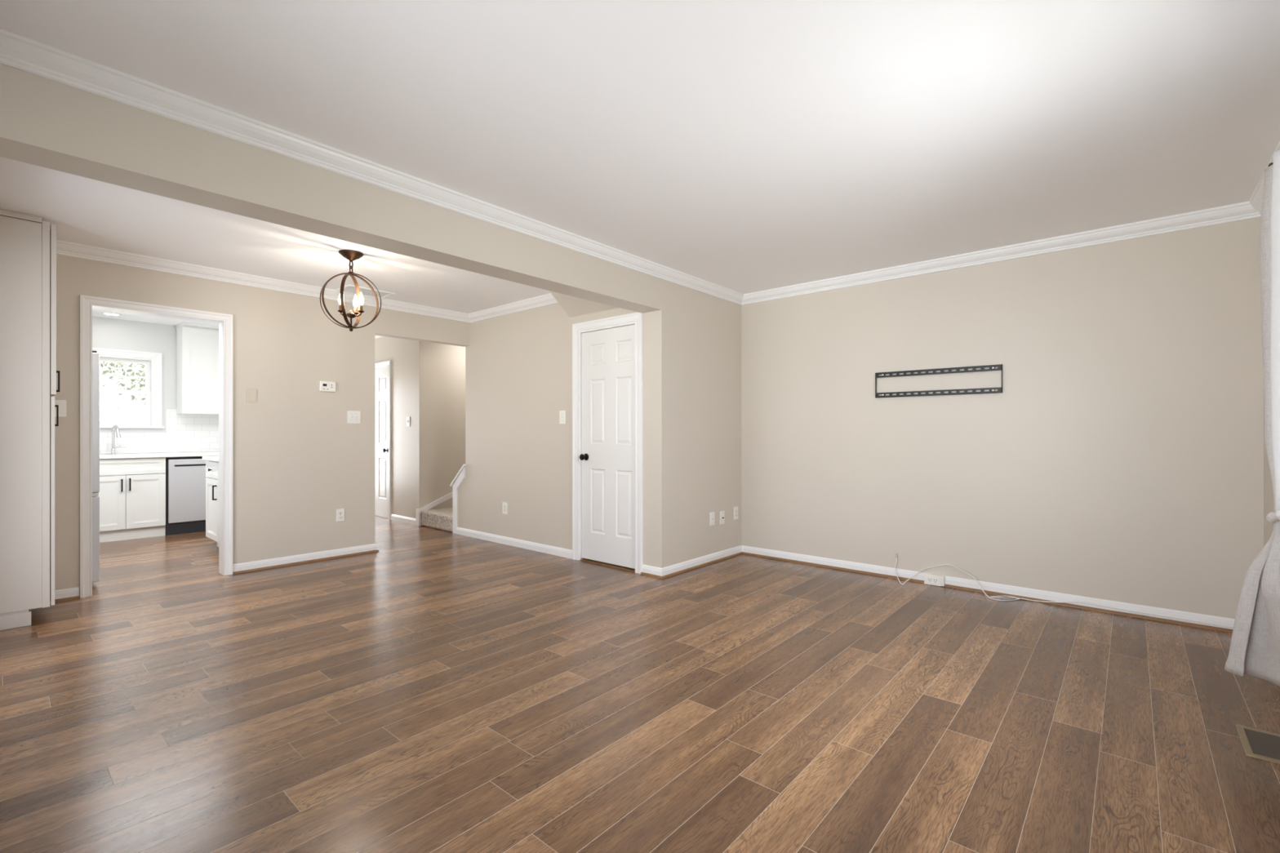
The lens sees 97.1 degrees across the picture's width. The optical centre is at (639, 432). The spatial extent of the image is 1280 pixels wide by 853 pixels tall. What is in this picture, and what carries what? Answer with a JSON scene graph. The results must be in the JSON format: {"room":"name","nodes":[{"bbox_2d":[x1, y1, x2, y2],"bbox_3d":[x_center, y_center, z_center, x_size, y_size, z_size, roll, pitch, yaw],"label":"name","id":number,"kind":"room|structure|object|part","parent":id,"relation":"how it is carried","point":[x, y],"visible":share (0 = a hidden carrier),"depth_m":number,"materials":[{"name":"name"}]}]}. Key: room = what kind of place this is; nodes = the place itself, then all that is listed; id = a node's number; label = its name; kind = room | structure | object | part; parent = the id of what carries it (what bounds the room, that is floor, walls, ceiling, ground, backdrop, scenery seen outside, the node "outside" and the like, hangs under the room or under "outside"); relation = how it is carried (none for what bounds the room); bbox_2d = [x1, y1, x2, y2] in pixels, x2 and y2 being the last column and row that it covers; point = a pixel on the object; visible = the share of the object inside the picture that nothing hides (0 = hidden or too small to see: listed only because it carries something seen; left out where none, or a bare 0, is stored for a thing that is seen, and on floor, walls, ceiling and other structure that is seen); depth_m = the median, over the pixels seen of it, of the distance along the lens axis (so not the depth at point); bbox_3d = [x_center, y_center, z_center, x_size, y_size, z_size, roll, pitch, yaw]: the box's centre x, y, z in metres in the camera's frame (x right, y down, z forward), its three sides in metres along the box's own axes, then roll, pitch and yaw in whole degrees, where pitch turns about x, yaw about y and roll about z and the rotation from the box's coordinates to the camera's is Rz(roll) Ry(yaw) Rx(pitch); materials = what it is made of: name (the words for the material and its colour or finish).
{"room":"empty living room","nodes":[
{"label":"empty living room","id":0,"kind":"room"},
{"bbox_2d":[92,316,218,453],"bbox_3d":[-6.024,-0.075,6.392,0.132,2.430,2.570,0,0,41],"label":"wall","id":1,"kind":"structure","parent":0,"point":[107,333],"depth_m":6.70,"materials":[{"name":"white paint"}]},
{"bbox_2d":[92,347,164,428],"bbox_3d":[-5.982,-0.497,6.415,0.165,0.889,0.880,0,0,41],"label":"window","id":2,"kind":"structure","parent":1,"relation":"in","point":[152,362],"depth_m":6.62,"materials":[{"name":"white paint"}]},
{"bbox_3d":[-6.022,-0.651,6.450,0.028,0.398,0.660,0,0,41],"label":"sash","id":3,"kind":"part","parent":2,"relation":"part of","materials":[{"name":"white glass"}]},
{"bbox_3d":[-5.999,-0.286,6.430,0.028,0.412,0.660,0,0,41],"label":"sash","id":4,"kind":"part","parent":2,"relation":"part of","materials":[{"name":"white glass"}]},
{"bbox_3d":[-5.982,-0.066,6.415,0.165,0.026,0.880,0,0,41],"label":"sill","id":5,"kind":"part","parent":2,"relation":"part of","materials":[{"name":"white paint"}]},
{"bbox_2d":[175,322,218,414],"bbox_3d":[-5.274,-0.757,6.903,0.326,1.064,0.566,0,0,41],"label":"upper cabinet","id":6,"kind":"object","parent":1,"relation":"attached to","point":[197,344],"visible":0.59,"depth_m":6.72,"materials":[{"name":"white paint"}]},
{"bbox_3d":[-5.274,-1.274,6.903,0.326,0.028,0.566,0,0,41],"label":"trim","id":7,"kind":"part","parent":6,"relation":"part of","materials":[{"name":"white paint"}]},
{"bbox_2d":[53,254,470,597],"bbox_3d":[-3.182,-0.075,4.787,0.120,2.430,3.877,0,0,41],"label":"wall","id":8,"kind":"structure","parent":0,"point":[297,459],"depth_m":4.81,"materials":[{"name":"beige paint"}]},
{"bbox_2d":[54,400,66,417],"bbox_3d":[-3.955,-0.165,3.799,0.009,0.115,0.145,0,0,41],"label":"light switch","id":9,"kind":"object","parent":8,"relation":"attached to","point":[62,404],"visible":0.37,"depth_m":3.83,"materials":[{"name":"white plastic"}]},
{"bbox_2d":[54,586,79,599],"bbox_3d":[-4.135,1.102,3.589,0.013,0.076,0.818,0,0,41],"label":"baseboard","id":10,"kind":"structure","parent":8,"relation":"attached to","point":[73,592],"depth_m":3.85,"materials":[{"name":"white paint"}]},
{"bbox_2d":[54,595,79,602],"bbox_3d":[-4.125,1.131,3.581,0.014,0.017,0.818,0,0,41],"label":"trim","id":11,"kind":"structure","parent":8,"relation":"attached to","point":[76,597],"depth_m":3.84,"materials":[{"name":"brown wood"}]},
{"bbox_2d":[80,294,232,598],"bbox_3d":[-3.621,0.095,4.270,0.146,2.090,0.876,0,0,41],"label":"door frame","id":12,"kind":"structure","parent":8,"relation":"attached to","point":[87,303],"depth_m":4.18,"materials":[{"name":"white paint"}]},
{"bbox_2d":[246,388,257,402],"bbox_3d":[-3.203,-0.308,4.665,0.008,0.116,0.072,0,0,41],"label":"wall plate","id":13,"kind":"object","parent":8,"relation":"attached to","point":[251,393],"visible":1,"depth_m":4.66,"materials":[{"name":"beige paint"}]},
{"bbox_3d":[-3.201,-0.308,4.663,0.002,0.092,0.048,0,0,41],"label":"panel","id":14,"kind":"part","parent":13,"relation":"part of","materials":[{"name":"beige paint"}]},
{"bbox_2d":[232,543,377,572],"bbox_3d":[-2.955,1.102,5.039,0.133,0.076,1.154,0,0,41],"label":"baseboard","id":15,"kind":"structure","parent":8,"relation":"attached to","point":[300,557],"depth_m":4.94,"materials":[{"name":"white paint"}]},
{"bbox_2d":[232,549,378,574],"bbox_3d":[-2.945,1.131,5.039,0.147,0.017,1.168,0,0,41],"label":"trim","id":16,"kind":"structure","parent":8,"relation":"attached to","point":[376,550],"depth_m":4.93,"materials":[{"name":"white wood"}]},
{"bbox_2d":[319,381,335,391],"bbox_3d":[-2.816,-0.417,5.096,0.027,0.092,0.132,0,0,41],"label":"thermostat","id":17,"kind":"object","parent":8,"relation":"attached to","point":[324,386],"visible":1,"depth_m":5.08,"materials":[{"name":"white plastic"}]},
{"bbox_2d":[336,508,344,521],"bbox_3d":[-2.748,0.756,5.188,0.008,0.115,0.072,0,0,41],"label":"wall outlet","id":18,"kind":"object","parent":8,"relation":"attached to","point":[340,513],"visible":1,"depth_m":5.19,"materials":[{"name":"white plastic"}]},
{"bbox_2d":[346,410,360,423],"bbox_3d":[-2.665,-0.145,5.275,0.020,0.118,0.118,0,0,41],"label":"light switch","id":19,"kind":"object","parent":8,"relation":"attached to","point":[353,416],"visible":1,"depth_m":5.28,"materials":[{"name":"white plastic"}]},
{"bbox_2d":[0,63,741,568],"bbox_3d":[-0.783,-0.075,3.499,0.200,2.430,5.080,0,0,41],"label":"wall","id":20,"kind":"structure","parent":0,"point":[691,339],"depth_m":3.16,"materials":[{"name":"beige paint"}]},
{"bbox_2d":[709,511,714,525],"bbox_3d":[0.636,0.756,4.971,0.008,0.115,0.073,0,0,41],"label":"wall plate","id":21,"kind":"object","parent":20,"relation":"attached to","point":[711,514],"visible":1,"depth_m":4.96,"materials":[{"name":"white plastic"}]},
{"bbox_2d":[720,511,724,524],"bbox_3d":[0.745,0.764,5.090,0.018,0.115,0.073,0,0,41],"label":"wall plate","id":22,"kind":"object","parent":20,"relation":"attached to","point":[722,513],"visible":1,"depth_m":5.09,"materials":[{"name":"white plastic"}]},
{"bbox_2d":[733,506,737,519],"bbox_3d":[0.895,0.749,5.270,0.008,0.118,0.073,0,0,41],"label":"wall outlet","id":23,"kind":"object","parent":20,"relation":"attached to","point":[735,508],"visible":1,"depth_m":5.26,"materials":[{"name":"white plastic"}]},
{"bbox_2d":[428,342,465,510],"bbox_3d":[-1.800,-0.075,8.091,0.120,2.430,2.683,0,0,41],"label":"wall","id":24,"kind":"structure","parent":0,"point":[446,362],"depth_m":7.21,"materials":[{"name":"beige paint"}]},
{"bbox_2d":[415,491,453,525],"bbox_3d":[-2.402,0.845,7.332,0.075,0.590,1.019,0,0,41],"label":"trim","id":25,"kind":"structure","parent":24,"relation":"attached to","point":[418,511],"depth_m":7.03,"materials":[{"name":"white paint"}]},
{"bbox_2d":[374,302,636,550],"bbox_3d":[-2.234,-0.075,6.631,6.100,2.430,0.150,0,0,41],"label":"wall","id":26,"kind":"structure","parent":0,"point":[518,366],"depth_m":5.78,"materials":[{"name":"beige paint"}]},
{"bbox_2d":[374,360,391,519],"bbox_3d":[-3.605,0.095,7.751,0.920,2.090,0.139,0,0,41],"label":"door","id":27,"kind":"structure","parent":26,"relation":"in","point":[382,369],"depth_m":7.63,"materials":[{"name":"white paint"}]},
{"bbox_2d":[390,513,415,524],"bbox_3d":[-2.997,1.102,7.186,0.740,0.076,0.013,0,0,41],"label":"baseboard","id":28,"kind":"structure","parent":26,"relation":"attached to","point":[393,517],"depth_m":7.20,"materials":[{"name":"white paint"}]},
{"bbox_2d":[406,416,409,426],"bbox_3d":[-2.925,-0.140,7.119,0.090,0.125,0.020,0,0,41],"label":"light switch","id":29,"kind":"object","parent":26,"relation":"attached to","point":[407,417],"visible":1,"depth_m":7.11,"materials":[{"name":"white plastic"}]},
{"bbox_2d":[502,502,507,514],"bbox_3d":[-1.382,0.772,5.785,0.085,0.120,0.008,0,0,41],"label":"wall outlet","id":30,"kind":"object","parent":26,"relation":"attached to","point":[504,504],"visible":1,"depth_m":5.78,"materials":[{"name":"white plastic"}]},
{"bbox_2d":[456,527,572,559],"bbox_3d":[-1.335,1.102,5.742,1.953,0.076,0.013,0,0,41],"label":"baseboard","id":31,"kind":"structure","parent":26,"relation":"attached to","point":[553,550],"depth_m":5.63,"materials":[{"name":"white paint"}]},
{"bbox_2d":[559,410,565,423],"bbox_3d":[-0.717,-0.143,5.200,0.085,0.122,0.020,0,0,41],"label":"light switch","id":32,"kind":"object","parent":26,"relation":"attached to","point":[562,413],"visible":1,"depth_m":5.20,"materials":[{"name":"white plastic"}]},
{"bbox_2d":[572,311,642,573],"bbox_3d":[-0.271,0.081,4.857,0.820,2.117,0.153,0,0,41],"label":"door","id":33,"kind":"structure","parent":26,"relation":"in","point":[607,353],"depth_m":4.86,"materials":[{"name":"white paint"}]},
{"bbox_3d":[-0.498,0.215,4.997,0.062,0.062,0.067,0,0,41],"label":"knob","id":34,"kind":"part","parent":33,"relation":"part of","materials":[{"name":"black metal"}]},
{"bbox_2d":[549,290,617,317],"bbox_3d":[-0.408,-1.169,4.746,0.870,0.242,0.300,0,0,41],"label":"wall","id":35,"kind":"structure","parent":0,"point":[573,306],"depth_m":4.95,"materials":[{"name":"beige paint"}]},
{"bbox_2d":[56,240,558,323],"bbox_3d":[-2.524,-1.248,4.215,1.624,0.084,3.877,0,0,41],"label":"trim","id":36,"kind":"structure","parent":35,"relation":"attached to","point":[63,247],"depth_m":4.73,"materials":[{"name":"white paint"}]},
{"bbox_2d":[0,515,1279,852],"bbox_3d":[-1.823,1.140,4.403,9.643,0.001,5.080,0,0,41],"label":"floor","id":37,"kind":"structure","parent":0,"point":[433,690],"depth_m":2.31,"materials":[{"name":"brown wood"}]},
{"bbox_2d":[0,208,59,630],"bbox_3d":[-3.961,-0.074,3.360,0.564,2.428,0.692,0,0,41],"label":"pantry cabinet","id":38,"kind":"object","parent":37,"relation":"on","point":[28,243],"visible":1,"depth_m":3.34,"materials":[{"name":"white wood"}]},
{"bbox_3d":[-3.987,-1.272,3.331,0.564,0.032,0.614,0,0,41],"label":"trim","id":39,"kind":"part","parent":38,"relation":"part of","materials":[{"name":"white wood"}]},
{"bbox_3d":[-3.785,-0.103,3.156,0.018,2.297,0.614,0,0,41],"label":"panel","id":40,"kind":"part","parent":38,"relation":"part of","materials":[{"name":"white wood"}]},
{"bbox_3d":[-3.776,-0.111,3.577,0.560,2.318,0.033,0,0,41],"label":"frame","id":41,"kind":"part","parent":38,"relation":"part of","materials":[{"name":"white wood"}]},
{"bbox_3d":[-3.756,0.412,3.597,0.554,1.260,0.016,0,0,41],"label":"door","id":42,"kind":"part","parent":38,"relation":"part of","materials":[{"name":"white wood"}]},
{"bbox_3d":[-3.753,-0.746,3.599,0.554,1.028,0.022,0,0,41],"label":"door","id":43,"kind":"part","parent":38,"relation":"part of","materials":[{"name":"white wood"}]},
{"bbox_3d":[-3.576,-0.105,3.463,0.012,0.130,0.019,0,0,41],"label":"handle","id":44,"kind":"part","parent":38,"relation":"part of","materials":[{"name":"black metal"}]},
{"bbox_3d":[-3.572,-0.315,3.468,0.012,0.130,0.019,0,0,41],"label":"handle","id":45,"kind":"part","parent":38,"relation":"part of","materials":[{"name":"black metal"}]},
{"bbox_2d":[92,351,99,582],"bbox_3d":[-4.587,0.269,4.146,0.890,1.742,0.825,0,0,41],"label":"refrigerator","id":46,"kind":"object","parent":37,"relation":"on","point":[95,356],"visible":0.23,"depth_m":4.15,"materials":[{"name":"grey metal"}]},
{"bbox_3d":[-4.337,-0.074,4.433,0.890,1.028,0.063,0,0,41],"label":"door","id":47,"kind":"part","parent":46,"relation":"part of","materials":[{"name":"silver metal"}]},
{"bbox_3d":[-4.337,0.781,4.433,0.890,0.627,0.063,0,0,41],"label":"freezer drawer","id":48,"kind":"part","parent":46,"relation":"part of","materials":[{"name":"silver metal"}]},
{"bbox_2d":[98,457,165,542],"bbox_3d":[-5.768,0.706,6.084,0.653,0.868,0.941,0,0,41],"label":"base cabinet","id":49,"kind":"object","parent":37,"relation":"on","point":[132,492],"visible":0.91,"depth_m":6.04,"materials":[{"name":"white paint"}]},
{"bbox_3d":[-5.662,0.737,5.774,0.020,0.570,0.603,0,0,41],"label":"door","id":50,"kind":"part","parent":49,"relation":"part of","materials":[{"name":"white paint"}]},
{"bbox_3d":[-5.464,0.555,5.962,0.034,0.130,0.012,0,0,41],"label":"handle","id":51,"kind":"part","parent":49,"relation":"part of","materials":[{"name":"black metal"}]},
{"bbox_3d":[-5.422,0.550,6.011,0.034,0.130,0.012,0,0,41],"label":"handle","id":52,"kind":"part","parent":49,"relation":"part of","materials":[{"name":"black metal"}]},
{"bbox_3d":[-5.553,0.361,5.899,0.020,0.167,0.933,0,0,41],"label":"false drawer","id":53,"kind":"part","parent":49,"relation":"part of","materials":[{"name":"white paint"}]},
{"bbox_3d":[-5.354,0.737,6.128,0.020,0.570,0.325,0,0,41],"label":"door","id":54,"kind":"part","parent":49,"relation":"part of","materials":[{"name":"white paint"}]},
{"bbox_2d":[99,451,218,458],"bbox_3d":[-5.709,0.254,6.155,0.651,0.034,2.265,0,0,41],"label":"countertop","id":55,"kind":"structure","parent":49,"relation":"on","point":[209,453],"depth_m":6.23,"materials":[{"name":"white stone"}]},
{"bbox_2d":[110,424,124,454],"bbox_3d":[-5.739,0.075,6.189,0.124,0.324,0.146,0,0,-26],"label":"faucet","id":56,"kind":"object","parent":55,"relation":"on","point":[117,433],"visible":1,"depth_m":6.20,"materials":[{"name":"silver metal"}]},
{"bbox_3d":[-5.741,0.046,6.188,0.134,0.267,0.025,0,0,29],"label":"spout","id":57,"kind":"part","parent":56,"relation":"part of","materials":[{"name":"silver metal"}]},
{"bbox_2d":[165,456,208,535],"bbox_3d":[-5.269,0.707,6.673,0.634,0.866,0.595,0,0,41],"label":"dishwasher","id":58,"kind":"object","parent":37,"relation":"on","point":[185,477],"visible":0.56,"depth_m":6.37,"materials":[{"name":"silver metal"}]},
{"bbox_3d":[-5.279,1.075,6.681,0.608,0.130,0.595,0,0,41],"label":"toe panel","id":59,"kind":"part","parent":58,"relation":"part of","materials":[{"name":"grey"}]},
{"bbox_3d":[-5.036,0.368,6.471,0.002,0.020,0.455,0,0,41],"label":"pocket handle","id":60,"kind":"part","parent":58,"relation":"part of","materials":[{"name":"black metal"}]},
{"bbox_2d":[205,460,218,546],"bbox_3d":[-3.812,0.706,5.578,0.900,0.868,0.649,0,0,41],"label":"base cabinet","id":61,"kind":"object","parent":37,"relation":"on","point":[211,467],"visible":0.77,"depth_m":5.51,"materials":[{"name":"white paint"}]},
{"bbox_2d":[202,456,218,462],"bbox_3d":[-3.809,0.254,5.581,0.940,0.034,0.643,0,0,41],"label":"countertop","id":62,"kind":"structure","parent":61,"relation":"on","point":[205,458],"depth_m":5.44,"materials":[{"name":"white stone"}]},
{"bbox_3d":[-4.162,0.742,5.509,0.458,0.588,0.020,0,0,41],"label":"door","id":63,"kind":"part","parent":61,"relation":"part of","materials":[{"name":"white paint"}]},
{"bbox_3d":[-4.162,0.361,5.509,0.458,0.158,0.020,0,0,41],"label":"drawer","id":64,"kind":"part","parent":61,"relation":"part of","materials":[{"name":"white paint"}]},
{"bbox_3d":[-4.040,0.570,5.369,0.012,0.140,0.034,0,0,41],"label":"handle","id":65,"kind":"part","parent":61,"relation":"part of","materials":[{"name":"black metal"}]},
{"bbox_3d":[-3.822,0.659,5.213,0.433,0.754,0.020,0,0,41],"label":"door","id":66,"kind":"part","parent":61,"relation":"part of","materials":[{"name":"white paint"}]},
{"bbox_2d":[420,507,453,532],"bbox_3d":[-1.798,0.770,7.207,0.998,0.740,1.595,0,0,41],"label":"staircase","id":67,"kind":"structure","parent":37,"relation":"on","point":[440,518],"depth_m":6.72,"materials":[{"name":"beige carpet"}]},
{"bbox_2d":[894,553,1233,628],"bbox_3d":[2.644,1.042,3.758,1.848,0.197,0.166,0,0,41],"label":"cable","id":68,"kind":"object","parent":37,"relation":"on","point":[998,597],"visible":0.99,"depth_m":3.83,"materials":[{"name":"white plastic"}]},
{"bbox_2d":[1235,724,1279,764],"bbox_3d":[2.284,1.137,2.054,0.144,0.006,0.277,0,0,41],"label":"floor vent","id":69,"kind":"object","parent":37,"relation":"in","point":[1259,744],"visible":1,"depth_m":2.07,"materials":[{"name":"beige metal"}]},
{"bbox_2d":[0,0,1279,338],"bbox_3d":[-1.338,-1.330,4.962,9.883,0.080,6.800,0,0,41],"label":"ceiling","id":70,"kind":"structure","parent":0,"point":[741,146],"depth_m":2.31,"materials":[{"name":"white paint"}]},
{"bbox_2d":[101,312,121,315],"bbox_3d":[-5.730,-1.286,6.130,0.160,0.006,0.160,0,0,41],"label":"recessed light","id":71,"kind":"object","parent":70,"relation":"in","point":[106,313],"visible":1,"depth_m":6.11,"materials":[{"name":"white paint"}]},
{"bbox_2d":[320,249,381,331],"bbox_3d":[-2.073,-1.008,4.057,0.267,0.562,0.384,0,0,33],"label":"pendant light","id":72,"kind":"object","parent":70,"relation":"hanging from","point":[350,255],"visible":1,"depth_m":4.04,"materials":[{"name":"brown metal"}]},
{"bbox_3d":[-2.073,-0.784,4.057,0.024,0.115,0.024,0,0,41],"label":"stem","id":73,"kind":"part","parent":72,"relation":"part of","materials":[{"name":"brown metal"}]},
{"bbox_3d":[-2.073,-1.187,4.057,0.026,0.100,0.026,0,0,-33],"label":"chain","id":74,"kind":"part","parent":72,"relation":"part of","materials":[{"name":"brown metal"}]},
{"bbox_3d":[-2.076,-0.962,4.127,0.033,0.094,0.032,0,0,41],"label":"bulb","id":75,"kind":"part","parent":72,"relation":"part of","materials":[{"name":"white glass"}]},
{"bbox_3d":[-2.017,-0.854,4.056,0.071,0.041,0.041,0,0,-19],"label":"arm","id":76,"kind":"part","parent":72,"relation":"part of","materials":[{"name":"brown metal"}]},
{"bbox_3d":[-2.003,-0.962,4.061,0.033,0.094,0.032,0,0,41],"label":"bulb","id":77,"kind":"part","parent":72,"relation":"part of","materials":[{"name":"white glass"}]},
{"bbox_2d":[336,284,395,298],"bbox_3d":[-2.499,-1.284,5.160,0.280,0.011,0.415,0,0,41],"label":"ceiling vent","id":78,"kind":"object","parent":70,"relation":"in","point":[348,288],"visible":0.84,"depth_m":5.15,"materials":[{"name":"white metal"}]},
{"bbox_2d":[741,217,1263,618],"bbox_3d":[2.230,-0.075,4.325,3.663,2.430,0.120,0,0,41],"label":"wall","id":79,"kind":"structure","parent":0,"point":[1118,456],"depth_m":3.85,"materials":[{"name":"beige paint"}]},
{"bbox_2d":[924,573,945,586],"bbox_3d":[2.201,1.099,4.226,0.134,0.077,0.040,0,0,41],"label":"baseboard outlet","id":80,"kind":"object","parent":79,"relation":"attached to","point":[929,579],"visible":1,"depth_m":4.21,"materials":[{"name":"white plastic"}]},
{"bbox_2d":[875,364,1002,397],"bbox_3d":[2.210,-0.379,4.241,0.862,0.199,0.030,0,0,41],"label":"wall bracket","id":81,"kind":"object","parent":79,"relation":"attached to","point":[1000,366],"visible":1,"depth_m":4.21,"materials":[{"name":"black metal"}]},
{"bbox_3d":[2.212,-0.299,4.243,0.862,0.038,0.024,0,0,41],"label":"rail","id":82,"kind":"part","parent":81,"relation":"part of","materials":[{"name":"black metal"}]},
{"bbox_3d":[2.212,-0.458,4.243,0.862,0.040,0.024,0,0,41],"label":"rail","id":83,"kind":"part","parent":81,"relation":"part of","materials":[{"name":"black metal"}]},
{"bbox_2d":[1263,423,1274,546],"bbox_3d":[1.861,-0.075,1.201,0.120,2.430,5.080,0,0,41],"label":"wall","id":84,"kind":"structure","parent":0,"point":[1268,504],"depth_m":3.07,"materials":[{"name":"beige paint"}]},
{"bbox_2d":[0,28,1279,305],"bbox_3d":[0.554,-1.248,2.337,3.343,0.084,5.080,0,0,41],"label":"trim","id":85,"kind":"structure","parent":84,"relation":"attached to","point":[17,51],"depth_m":2.99,"materials":[{"name":"white paint"}]},
{"bbox_2d":[640,551,1232,633],"bbox_3d":[0.471,1.131,2.401,3.527,0.017,5.067,0,0,41],"label":"trim","id":86,"kind":"structure","parent":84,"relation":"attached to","point":[1228,630],"depth_m":4.08,"materials":[{"name":"white wood"}]},
{"bbox_2d":[641,545,1235,629],"bbox_3d":[0.480,1.102,2.401,3.540,0.076,5.080,0,0,41],"label":"baseboard","id":87,"kind":"structure","parent":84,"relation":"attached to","point":[993,587],"depth_m":4.07,"materials":[{"name":"white paint"}]},
{"bbox_3d":[1.761,-1.020,1.299,0.159,0.100,2.438,0,0,41],"label":"curtain rod","id":88,"kind":"object","parent":84,"relation":"attached to","visible":0},
{"bbox_2d":[1224,149,1279,686],"bbox_3d":[2.150,-0.019,1.906,0.217,1.892,0.638,0,0,41],"label":"curtain","id":89,"kind":"object","parent":88,"relation":"hanging from","point":[1255,645],"visible":1,"depth_m":2.00,"materials":[{"name":"fabric"}]},
{"label":"outside","id":90,"kind":"structure","parent":0,"visible":0},
{"bbox_3d":[0.959,1.750,5.350,120.000,0.220,120.000,0,0,41],"label":"lawn","id":91,"kind":"structure","parent":90,"visible":0},
{"bbox_2d":[99,360,144,395],"bbox_3d":[-34.774,-4.760,34.369,10.140,12.812,10.038,0,0,41],"label":"tree","id":92,"kind":"object","parent":91,"relation":"on","point":[107,362],"visible":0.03,"depth_m":35.84,"materials":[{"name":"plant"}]},
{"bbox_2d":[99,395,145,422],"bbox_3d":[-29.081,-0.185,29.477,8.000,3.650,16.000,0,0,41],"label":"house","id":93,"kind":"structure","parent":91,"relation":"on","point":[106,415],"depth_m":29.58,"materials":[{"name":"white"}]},
{"bbox_2d":[100,361,145,404],"bbox_3d":[-18.605,-2.696,23.924,6.688,8.690,6.840,0,0,41],"label":"tree","id":94,"kind":"object","parent":91,"relation":"on","point":[122,366],"visible":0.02,"depth_m":22.09,"materials":[{"name":"green plant"}]},
{"bbox_3d":[-1.377,-0.075,7.723,1.240,2.430,2.683,0,0,41],"label":"wall","id":95,"kind":"structure","parent":0,"visible":0},
{"bbox_2d":[449,463,466,533],"bbox_3d":[-2.006,0.743,6.398,0.280,0.795,0.150,0,0,41],"label":"trim","id":96,"kind":"structure","parent":95,"relation":"attached to","point":[460,476],"depth_m":6.37,"materials":[{"name":"white paint"}]}
]}

